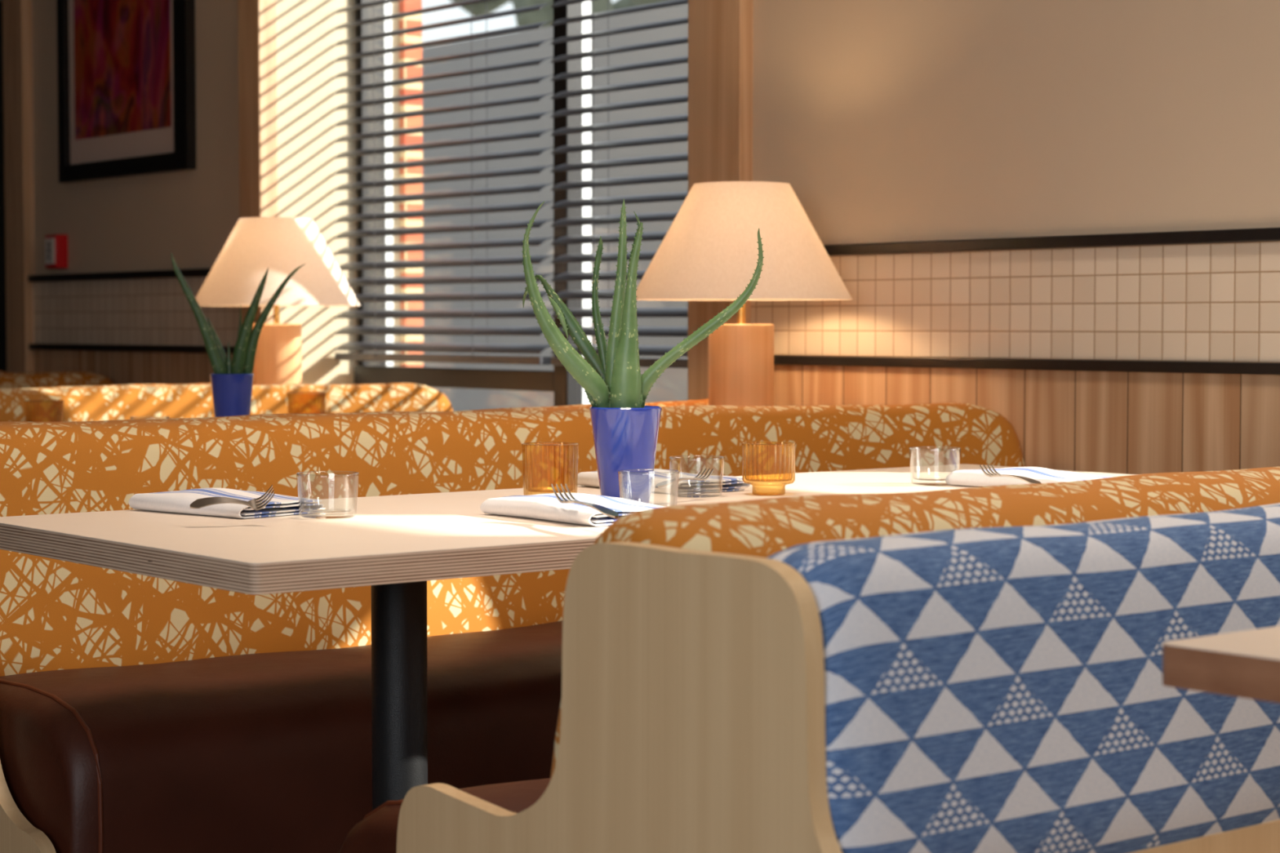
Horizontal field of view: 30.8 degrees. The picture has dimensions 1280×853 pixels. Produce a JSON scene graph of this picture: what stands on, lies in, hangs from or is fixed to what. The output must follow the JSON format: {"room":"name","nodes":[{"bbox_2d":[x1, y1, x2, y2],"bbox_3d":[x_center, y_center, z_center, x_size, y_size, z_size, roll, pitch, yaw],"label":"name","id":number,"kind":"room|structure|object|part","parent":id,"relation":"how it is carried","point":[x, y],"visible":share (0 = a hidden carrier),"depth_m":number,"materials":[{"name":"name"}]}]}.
{"room":"restaurant dining room","nodes":[
{"label":"restaurant dining room","id":0,"kind":"room"},
{"bbox_2d":[0,0,400,384],"bbox_3d":[0.875,-0.710,5.186,0.480,3.000,13.400,-2,3,-39],"label":"wall","id":1,"kind":"structure","parent":0,"point":[306,69],"depth_m":7.43,"materials":[{"name":"beige paint"}]},
{"bbox_2d":[0,0,6,372],"bbox_3d":[-2.557,-0.541,9.277,0.120,2.300,0.940,-2,3,-39],"label":"door","id":2,"kind":"structure","parent":1,"relation":"in","point":[2,246],"depth_m":9.24,"materials":[{"name":"paint"}]},
{"bbox_2d":[2,0,35,372],"bbox_3d":[-2.326,-0.867,8.734,0.065,3.000,0.170,-2,3,-39],"label":"trim","id":3,"kind":"structure","parent":1,"relation":"attached to","point":[16,14],"depth_m":8.68,"materials":[{"name":"brown wood"}]},
{"bbox_2d":[44,234,68,268],"bbox_3d":[-2.135,-0.639,8.478,0.054,0.123,0.095,-2,3,-39],"label":"fire alarm","id":4,"kind":"object","parent":1,"relation":"attached to","point":[55,245],"visible":1,"depth_m":8.45,"materials":[{"name":"red plastic"}]},
{"bbox_3d":[-2.153,-0.640,8.464,0.004,0.095,0.071,-2,3,-39],"label":"pull plate","id":5,"kind":"part","parent":4,"relation":"part of","materials":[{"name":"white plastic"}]},
{"bbox_2d":[27,268,211,281],"bbox_3d":[-1.766,-0.525,8.051,0.032,0.025,1.620,-2,3,-39],"label":"trim","id":6,"kind":"structure","parent":1,"relation":"attached to","point":[194,272],"depth_m":8.09,"materials":[{"name":"black wood"}]},
{"bbox_2d":[56,0,196,182],"bbox_3d":[-1.791,-1.478,8.031,0.035,1.218,0.975,-2,3,-39],"label":"framed picture","id":7,"kind":"object","parent":1,"relation":"attached to","point":[126,68],"visible":1,"depth_m":8.03},
{"bbox_2d":[73,0,171,139],"bbox_3d":[-1.804,-1.488,8.052,0.004,0.938,0.725,-2,3,-39],"label":"painting","id":8,"kind":"object","parent":7,"relation":"attached to","point":[122,48],"depth_m":8.05},
{"bbox_2d":[28,343,234,353],"bbox_3d":[-1.766,-0.272,8.062,0.032,0.022,1.620,-2,3,-39],"label":"trim","id":9,"kind":"structure","parent":1,"relation":"attached to","point":[165,348],"depth_m":8.07,"materials":[{"name":"black wood"}]},
{"bbox_2d":[33,349,233,385],"bbox_3d":[-1.759,0.200,8.089,0.014,0.926,1.620,-2,3,-39],"label":"wood paneling","id":10,"kind":"structure","parent":1,"relation":"attached to","point":[121,367],"depth_m":8.06,"materials":[{"name":"brown wood"}]},
{"bbox_2d":[31,0,239,275],"bbox_3d":[-1.755,-1.434,8.020,0.004,1.804,1.620,-2,3,-39],"label":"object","id":11,"kind":"structure","parent":1,"relation":"attached to","point":[135,223],"depth_m":7.93,"materials":[{"name":"beige paint"}]},
{"bbox_2d":[33,275,239,346],"bbox_3d":[-1.757,-0.397,8.064,0.010,0.260,1.620,-2,3,-39],"label":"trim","id":12,"kind":"structure","parent":1,"relation":"attached to","point":[157,311],"depth_m":8.11,"materials":[{"name":"beige tile"}]},
{"bbox_2d":[237,0,277,324],"bbox_3d":[-1.211,-0.806,7.359,0.065,3.000,0.134,-2,3,-39],"label":"trim","id":13,"kind":"structure","parent":1,"relation":"attached to","point":[256,19],"depth_m":7.31,"materials":[{"name":"brown wood"}]},
{"bbox_2d":[354,0,591,406],"bbox_3d":[-0.228,-0.738,6.732,0.152,2.320,2.090,-2,3,-39],"label":"window","id":14,"kind":"structure","parent":1,"relation":"in","point":[566,391],"depth_m":6.93,"materials":[{"name":"glass"},{"name":"dark brown metal"}]},
{"bbox_2d":[333,0,554,364],"bbox_3d":[-0.614,-1.050,7.016,0.060,1.712,1.110,-2,3,-39],"label":"blind","id":15,"kind":"object","parent":14,"relation":"attached to","point":[486,278],"visible":0.93,"depth_m":7.00,"materials":[{"name":"grey metal"}]},
{"bbox_3d":[-0.810,-1.057,7.258,0.056,1.680,0.002,-2,3,-39],"label":"ladder cord","id":16,"kind":"part","parent":15,"relation":"part of","materials":[{"name":"white fabric"}]},
{"bbox_3d":[-0.614,-0.207,7.054,0.052,0.024,1.110,-2,3,-39],"label":"rail","id":17,"kind":"part","parent":15,"relation":"part of","materials":[{"name":"grey metal"}]},
{"bbox_3d":[-0.475,-1.039,6.844,0.056,1.680,0.002,-2,3,-39],"label":"ladder cord","id":18,"kind":"part","parent":15,"relation":"part of","materials":[{"name":"white fabric"}]},
{"bbox_2d":[550,0,688,368],"bbox_3d":[0.051,-1.014,6.195,0.060,1.712,0.905,-2,3,-39],"label":"blind","id":19,"kind":"object","parent":1,"relation":"attached to","point":[673,331],"visible":0.4,"depth_m":6.33,"materials":[{"name":"grey metal"}]},
{"bbox_3d":[-0.108,-1.019,6.392,0.056,1.680,0.002,-2,3,-39],"label":"ladder cord","id":20,"kind":"part","parent":19,"relation":"part of","materials":[{"name":"white fabric"}]},
{"bbox_3d":[0.051,-0.171,6.233,0.052,0.024,0.905,-2,3,-39],"label":"rail","id":21,"kind":"part","parent":19,"relation":"part of","materials":[{"name":"grey metal"}]},
{"bbox_2d":[687,0,753,400],"bbox_3d":[0.202,-0.729,5.615,0.065,3.000,0.194,-2,3,-39],"label":"trim","id":22,"kind":"structure","parent":1,"relation":"attached to","point":[721,32],"depth_m":5.58,"materials":[{"name":"brown wood"}]},
{"bbox_2d":[751,240,1279,362],"bbox_3d":[0.813,-0.257,4.893,0.010,0.260,1.729,-2,3,-39],"label":"wall tiles","id":23,"kind":"structure","parent":1,"relation":"attached to","point":[1202,302],"depth_m":4.83,"materials":[{"name":"beige tile"}]},
{"bbox_2d":[773,364,1279,475],"bbox_3d":[0.812,0.340,4.918,0.014,0.926,1.729,-2,3,-39],"label":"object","id":24,"kind":"structure","parent":1,"relation":"attached to","point":[1110,422],"depth_m":4.74,"materials":[{"name":"brown wood"}]},
{"bbox_2d":[773,355,1279,374],"bbox_3d":[0.805,-0.132,4.891,0.032,0.022,1.729,-2,3,-39],"label":"trim","id":25,"kind":"structure","parent":1,"relation":"attached to","point":[1174,366],"depth_m":4.83,"materials":[{"name":"black wood"}]},
{"bbox_2d":[822,226,1279,255],"bbox_3d":[0.805,-0.385,4.880,0.032,0.025,1.729,-2,3,-39],"label":"trim","id":26,"kind":"structure","parent":1,"relation":"attached to","point":[1260,234],"depth_m":4.77,"materials":[{"name":"black wood"}]},
{"bbox_2d":[399,0,423,366],"bbox_3d":[-0.941,-0.679,7.870,0.069,3.700,0.630,-2,3,-39],"label":"brick wall","id":27,"kind":"structure","parent":0,"point":[415,20],"depth_m":7.61,"materials":[{"name":"orange brick"}]},
{"bbox_2d":[752,0,1279,244],"bbox_3d":[0.816,-1.294,4.848,0.004,1.804,1.729,-2,3,-39],"label":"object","id":28,"kind":"structure","parent":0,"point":[886,121],"depth_m":4.89,"materials":[{"name":"beige paint"}]},
{"bbox_3d":[-2.001,0.941,2.928,6.920,0.100,13.400,-2,3,-39],"label":"floor","id":29,"kind":"structure","parent":0,"visible":0},
{"bbox_2d":[0,370,115,388],"bbox_3d":[-2.984,0.252,7.704,2.275,0.856,1.428,-2,3,-39],"label":"bench","id":30,"kind":"object","parent":29,"relation":"on","point":[7,380],"visible":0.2,"depth_m":7.98,"materials":[{"name":"orange fabric"}]},
{"bbox_2d":[0,382,453,422],"bbox_3d":[-1.694,0.322,6.112,2.275,0.856,1.428,-2,3,-39],"label":"bench","id":31,"kind":"object","parent":29,"relation":"on","point":[154,401],"visible":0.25,"depth_m":6.20,"materials":[{"name":"orange fabric"}]},
{"bbox_2d":[28,382,211,388],"bbox_3d":[-1.803,0.118,6.273,0.414,0.450,2.297,2,4,44],"label":"cushion","id":32,"kind":"object","parent":31,"relation":"on","point":[142,384],"depth_m":6.49,"materials":[{"name":"orange fabric"}]},
{"bbox_2d":[195,217,360,385],"bbox_3d":[-1.064,-0.312,6.793,0.489,0.592,0.489,-2,3,-39],"label":"table lamp","id":33,"kind":"object","parent":31,"relation":"on","point":[282,245],"visible":0.82,"depth_m":6.66,"materials":[{"name":"beige fabric"}]},
{"bbox_3d":[-1.064,-0.366,6.790,0.018,0.130,0.018,-2,3,-39],"label":"stem","id":34,"kind":"part","parent":33,"relation":"part of","materials":[{"name":"gold metal"}]},
{"bbox_3d":[-1.064,-0.480,6.785,0.489,0.254,0.489,-2,3,-39],"label":"lamp shade","id":35,"kind":"part","parent":33,"relation":"part of","materials":[{"name":"fabric"}]},
{"bbox_2d":[0,398,1025,852],"bbox_3d":[-0.385,0.394,4.497,2.275,0.856,1.428,-2,3,-39],"label":"bench","id":36,"kind":"object","parent":29,"relation":"on","point":[140,713],"visible":0.52,"depth_m":3.78,"materials":[{"name":"orange fabric"}]},
{"bbox_3d":[-1.260,0.448,3.790,0.022,0.809,1.428,-2,3,-39],"label":"panel","id":37,"kind":"part","parent":36,"relation":"part of","materials":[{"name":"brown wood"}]},
{"bbox_2d":[0,620,563,852],"bbox_3d":[-0.099,0.531,4.154,2.200,0.352,0.502,-2,3,-39],"label":"seat cushion","id":38,"kind":"object","parent":36,"relation":"on","point":[253,741],"depth_m":3.52,"materials":[{"name":"brown leather"}]},
{"bbox_2d":[0,398,708,425],"bbox_3d":[-0.494,0.189,4.658,0.414,0.450,2.297,2,4,44],"label":"cushion","id":39,"kind":"object","parent":36,"relation":"on","point":[703,402],"depth_m":4.50,"materials":[{"name":"orange fabric"}]},
{"bbox_2d":[0,402,1025,676],"bbox_3d":[-0.241,0.200,4.346,2.297,0.456,0.414,-2,3,-32],"label":"cushion","id":40,"kind":"object","parent":36,"relation":"on","point":[59,618],"depth_m":4.03,"materials":[{"name":"orange fabric"}]},
{"bbox_2d":[635,181,852,406],"bbox_3d":[0.224,-0.237,5.114,0.489,0.592,0.489,-2,3,-39],"label":"table lamp","id":41,"kind":"object","parent":36,"relation":"on","point":[708,252],"visible":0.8,"depth_m":4.98,"materials":[{"name":"beige fabric"}]},
{"bbox_3d":[0.224,-0.291,5.112,0.018,0.130,0.018,-2,3,-39],"label":"stem","id":42,"kind":"part","parent":41,"relation":"part of","materials":[{"name":"gold metal"}]},
{"bbox_3d":[0.224,-0.406,5.107,0.489,0.254,0.489,-2,3,-39],"label":"lamp shade","id":43,"kind":"part","parent":41,"relation":"part of","materials":[{"name":"fabric"}]},
{"bbox_2d":[0,463,1134,810],"bbox_3d":[0.095,0.488,3.564,1.998,0.750,0.780,-2,3,-39],"label":"dining table","id":44,"kind":"object","parent":29,"relation":"on","point":[393,545],"visible":0.43,"depth_m":3.11,"materials":[{"name":"beige laminate"}]},
{"bbox_2d":[128,488,324,518],"bbox_3d":[-0.596,0.106,3.332,0.257,0.032,0.150,2,3,40],"label":"napkin","id":45,"kind":"object","parent":44,"relation":"on","point":[175,501],"visible":0.84,"depth_m":3.29,"materials":[{"name":"white fabric"}]},
{"bbox_2d":[190,484,274,510],"bbox_3d":[-0.545,0.095,3.098,0.111,0.034,0.030,0,3,-10],"label":"fork","id":46,"kind":"object","parent":44,"relation":"on","point":[255,504],"visible":1,"depth_m":3.10,"materials":[{"name":"silver metal"}]},
{"bbox_3d":[-0.556,0.103,3.095,0.088,0.018,0.021,-1,3,-17],"label":"handle","id":47,"kind":"part","parent":46,"relation":"part of","materials":[{"name":"silver metal"}]},
{"bbox_2d":[296,471,359,519],"bbox_3d":[-0.436,0.096,3.242,0.087,0.062,0.087,-2,3,-39],"label":"glass tumbler","id":48,"kind":"object","parent":44,"relation":"on","point":[317,517],"visible":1,"depth_m":3.24,"materials":[{"name":"clear glass"}]},
{"bbox_3d":[-0.333,0.514,3.218,0.077,0.689,0.077,-2,3,-39],"label":"post","id":49,"kind":"part","parent":44,"relation":"part of","materials":[{"name":"black metal"}]},
{"bbox_2d":[521,441,578,495],"bbox_3d":[-0.139,0.069,3.588,0.089,0.086,0.089,-2,3,-39],"label":"glass","id":50,"kind":"object","parent":44,"relation":"on","point":[575,487],"visible":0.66,"depth_m":3.58,"materials":[{"name":"orange glass"}]},
{"bbox_2d":[480,493,664,526],"bbox_3d":[-0.084,0.110,3.227,0.166,0.032,0.268,-2,3,-39],"label":"napkin","id":51,"kind":"object","parent":44,"relation":"on","point":[546,506],"visible":0.75,"depth_m":3.19,"materials":[{"name":"white fabric"}]},
{"bbox_2d":[551,484,618,518],"bbox_3d":[-0.070,0.097,3.045,0.024,0.028,0.244,-1,3,-19],"label":"fork","id":52,"kind":"object","parent":51,"relation":"on","point":[606,511],"visible":1,"depth_m":3.07,"materials":[{"name":"silver metal"}]},
{"bbox_3d":[-0.062,0.107,3.023,0.024,0.010,0.196,-1,3,-19],"label":"handle","id":53,"kind":"part","parent":52,"relation":"part of","materials":[{"name":"silver metal"}]},
{"bbox_2d":[521,199,764,503],"bbox_3d":[0.002,-0.111,3.447,0.364,0.456,0.108,0,3,3],"label":"aloe","id":54,"kind":"object","parent":44,"relation":"on","point":[625,430],"visible":0.99,"depth_m":3.42,"materials":[{"name":"plant"}]},
{"bbox_2d":[589,405,662,503],"bbox_3d":[-0.021,0.044,3.454,0.108,0.147,0.108,-2,3,-39],"label":"pot","id":55,"kind":"object","parent":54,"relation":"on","point":[625,437],"depth_m":3.42,"materials":[{"name":"ceramic"}]},
{"bbox_2d":[617,469,679,505],"bbox_3d":[0.012,0.093,3.287,0.087,0.062,0.087,-2,3,-39],"label":"glass tumbler","id":56,"kind":"object","parent":44,"relation":"on","point":[619,475],"visible":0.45,"depth_m":3.28,"materials":[{"name":"clear glass"}]},
{"bbox_2d":[576,468,751,494],"bbox_3d":[0.034,0.086,3.799,0.166,0.031,0.258,-2,3,-39],"label":"napkin","id":57,"kind":"object","parent":44,"relation":"on","point":[730,483],"visible":0.6,"depth_m":3.74,"materials":[{"name":"white fabric"}]},
{"bbox_2d":[655,468,713,488],"bbox_3d":[0.065,0.078,3.522,0.024,0.023,0.132,2,3,37],"label":"fork","id":58,"kind":"object","parent":57,"relation":"on","point":[697,477],"visible":0.98,"depth_m":3.54,"materials":[{"name":"silver metal"}]},
{"bbox_3d":[0.057,0.085,3.512,0.024,0.011,0.107,2,3,37],"label":"handle","id":59,"kind":"part","parent":58,"relation":"part of","materials":[{"name":"silver metal"}]},
{"bbox_2d":[668,455,724,497],"bbox_3d":[0.089,0.078,3.630,0.087,0.062,0.087,-2,3,-39],"label":"glass tumbler","id":60,"kind":"object","parent":44,"relation":"on","point":[669,457],"visible":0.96,"depth_m":3.62,"materials":[{"name":"clear glass"}]},
{"bbox_2d":[742,441,795,495],"bbox_3d":[0.204,0.067,3.672,0.086,0.082,0.085,-2,3,-39],"label":"glass","id":61,"kind":"object","parent":44,"relation":"on","point":[748,443],"visible":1,"depth_m":3.66,"materials":[{"name":"glass"}]},
{"bbox_2d":[908,446,960,485],"bbox_3d":[0.496,0.066,3.901,0.087,0.062,0.087,-2,3,-39],"label":"glass tumbler","id":62,"kind":"object","parent":44,"relation":"on","point":[958,448],"visible":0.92,"depth_m":3.90,"materials":[{"name":"clear glass"}]},
{"bbox_2d":[945,466,1111,486],"bbox_3d":[0.656,0.084,3.820,0.163,0.033,0.268,-2,3,-39],"label":"napkin","id":63,"kind":"object","parent":44,"relation":"on","point":[969,477],"visible":0.56,"depth_m":3.80,"materials":[{"name":"white fabric"}]},
{"bbox_2d":[979,464,1040,484],"bbox_3d":[0.576,0.075,3.591,0.024,0.023,0.170,-1,3,-20],"label":"fork","id":64,"kind":"object","parent":63,"relation":"on","point":[992,473],"visible":0.96,"depth_m":3.62,"materials":[{"name":"silver metal"}]},
{"bbox_3d":[0.582,0.082,3.576,0.024,0.011,0.137,-1,3,-20],"label":"handle","id":65,"kind":"part","parent":64,"relation":"part of","materials":[{"name":"silver metal"}]},
{"bbox_2d":[338,466,1279,852],"bbox_3d":[0.918,0.472,2.890,2.275,0.841,1.428,-2,3,-39],"label":"bench","id":66,"kind":"object","parent":29,"relation":"on","point":[979,669],"visible":0.97,"depth_m":2.22,"materials":[{"name":"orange fabric"}]},
{"bbox_2d":[338,777,550,852],"bbox_3d":[0.636,0.571,3.247,2.200,0.352,0.502,-2,3,-39],"label":"seat cushion","id":67,"kind":"object","parent":66,"relation":"on","point":[377,833],"depth_m":2.67,"materials":[{"name":"brown leather"}]},
{"bbox_3d":[0.043,0.519,2.183,0.022,0.809,1.428,-2,3,-39],"label":"panel","id":68,"kind":"part","parent":66,"relation":"part of","materials":[{"name":"brown wood"}]},
{"bbox_2d":[550,466,1279,781],"bbox_3d":[0.808,0.265,3.051,0.414,0.441,2.297,2,4,44],"label":"cushion","id":69,"kind":"object","parent":66,"relation":"on","point":[761,527],"depth_m":2.44,"materials":[{"name":"orange fabric"}]},
{"bbox_2d":[765,502,1279,852],"bbox_3d":[1.041,0.237,2.764,2.291,0.322,0.347,-2,3,-32],"label":"cushion","id":70,"kind":"object","parent":66,"relation":"on","point":[981,690],"depth_m":2.20,"materials":[{"name":"blue fabric"}]},
{"bbox_3d":[1.006,0.450,2.719,2.153,0.100,0.025,-2,3,-39],"label":"rail","id":71,"kind":"part","parent":66,"relation":"part of","materials":[{"name":"brown wood"}]},
{"bbox_2d":[1162,626,1279,703],"bbox_3d":[1.363,0.548,2.214,1.728,0.750,0.805,-2,3,-39],"label":"dining table","id":72,"kind":"object","parent":29,"relation":"on","point":[1246,664],"visible":1,"depth_m":1.93,"materials":[{"name":"beige laminate"}]},
{"bbox_3d":[-1.220,0.416,5.186,1.998,0.750,0.780,-2,3,-39],"label":"dining table","id":73,"kind":"object","parent":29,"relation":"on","visible":0},
{"bbox_2d":[24,400,64,422],"bbox_3d":[-1.413,-0.017,5.505,0.092,0.088,0.091,-2,3,-39],"label":"glass","id":74,"kind":"object","parent":73,"relation":"on","point":[60,401],"visible":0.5,"depth_m":5.50,"materials":[{"name":"orange glass"}]},
{"bbox_2d":[170,252,305,417],"bbox_3d":[-0.927,-0.185,5.379,0.308,0.434,0.101,0,3,-5],"label":"aloe","id":75,"kind":"object","parent":73,"relation":"on","point":[231,381],"visible":0.94,"depth_m":5.35,"materials":[{"name":"plant"}]},
{"bbox_2d":[209,373,253,417],"bbox_3d":[-0.946,-0.045,5.383,0.101,0.155,0.101,-2,3,-39],"label":"pot","id":76,"kind":"object","parent":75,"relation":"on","point":[232,393],"depth_m":5.34,"materials":[{"name":"ceramic"}]},
{"bbox_2d":[286,391,325,413],"bbox_3d":[-0.849,-0.039,5.904,0.100,0.096,0.100,-2,3,-39],"label":"glass","id":77,"kind":"object","parent":73,"relation":"on","point":[287,393],"visible":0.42,"depth_m":5.89,"materials":[{"name":"orange glass"}]},
{"label":"outside","id":78,"kind":"structure","parent":0,"visible":0},
{"bbox_3d":[2.185,0.978,13.407,11.800,0.100,34.000,-2,3,-39],"label":"ground","id":79,"kind":"structure","parent":78,"visible":0},
{"bbox_2d":[422,3,688,411],"bbox_3d":[-1.179,-0.730,14.468,0.400,3.220,28.000,-2,3,-39],"label":"wall","id":80,"kind":"structure","parent":79,"relation":"on","point":[672,384],"depth_m":13.42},
{"bbox_2d":[450,0,669,27],"bbox_3d":[0.566,-1.961,17.165,3.135,5.448,14.156,-2,3,-39],"label":"shrubbery","id":81,"kind":"object","parent":79,"relation":"on","point":[545,13],"visible":0.02,"depth_m":17.23,"materials":[{"name":"green plant"}]}
]}

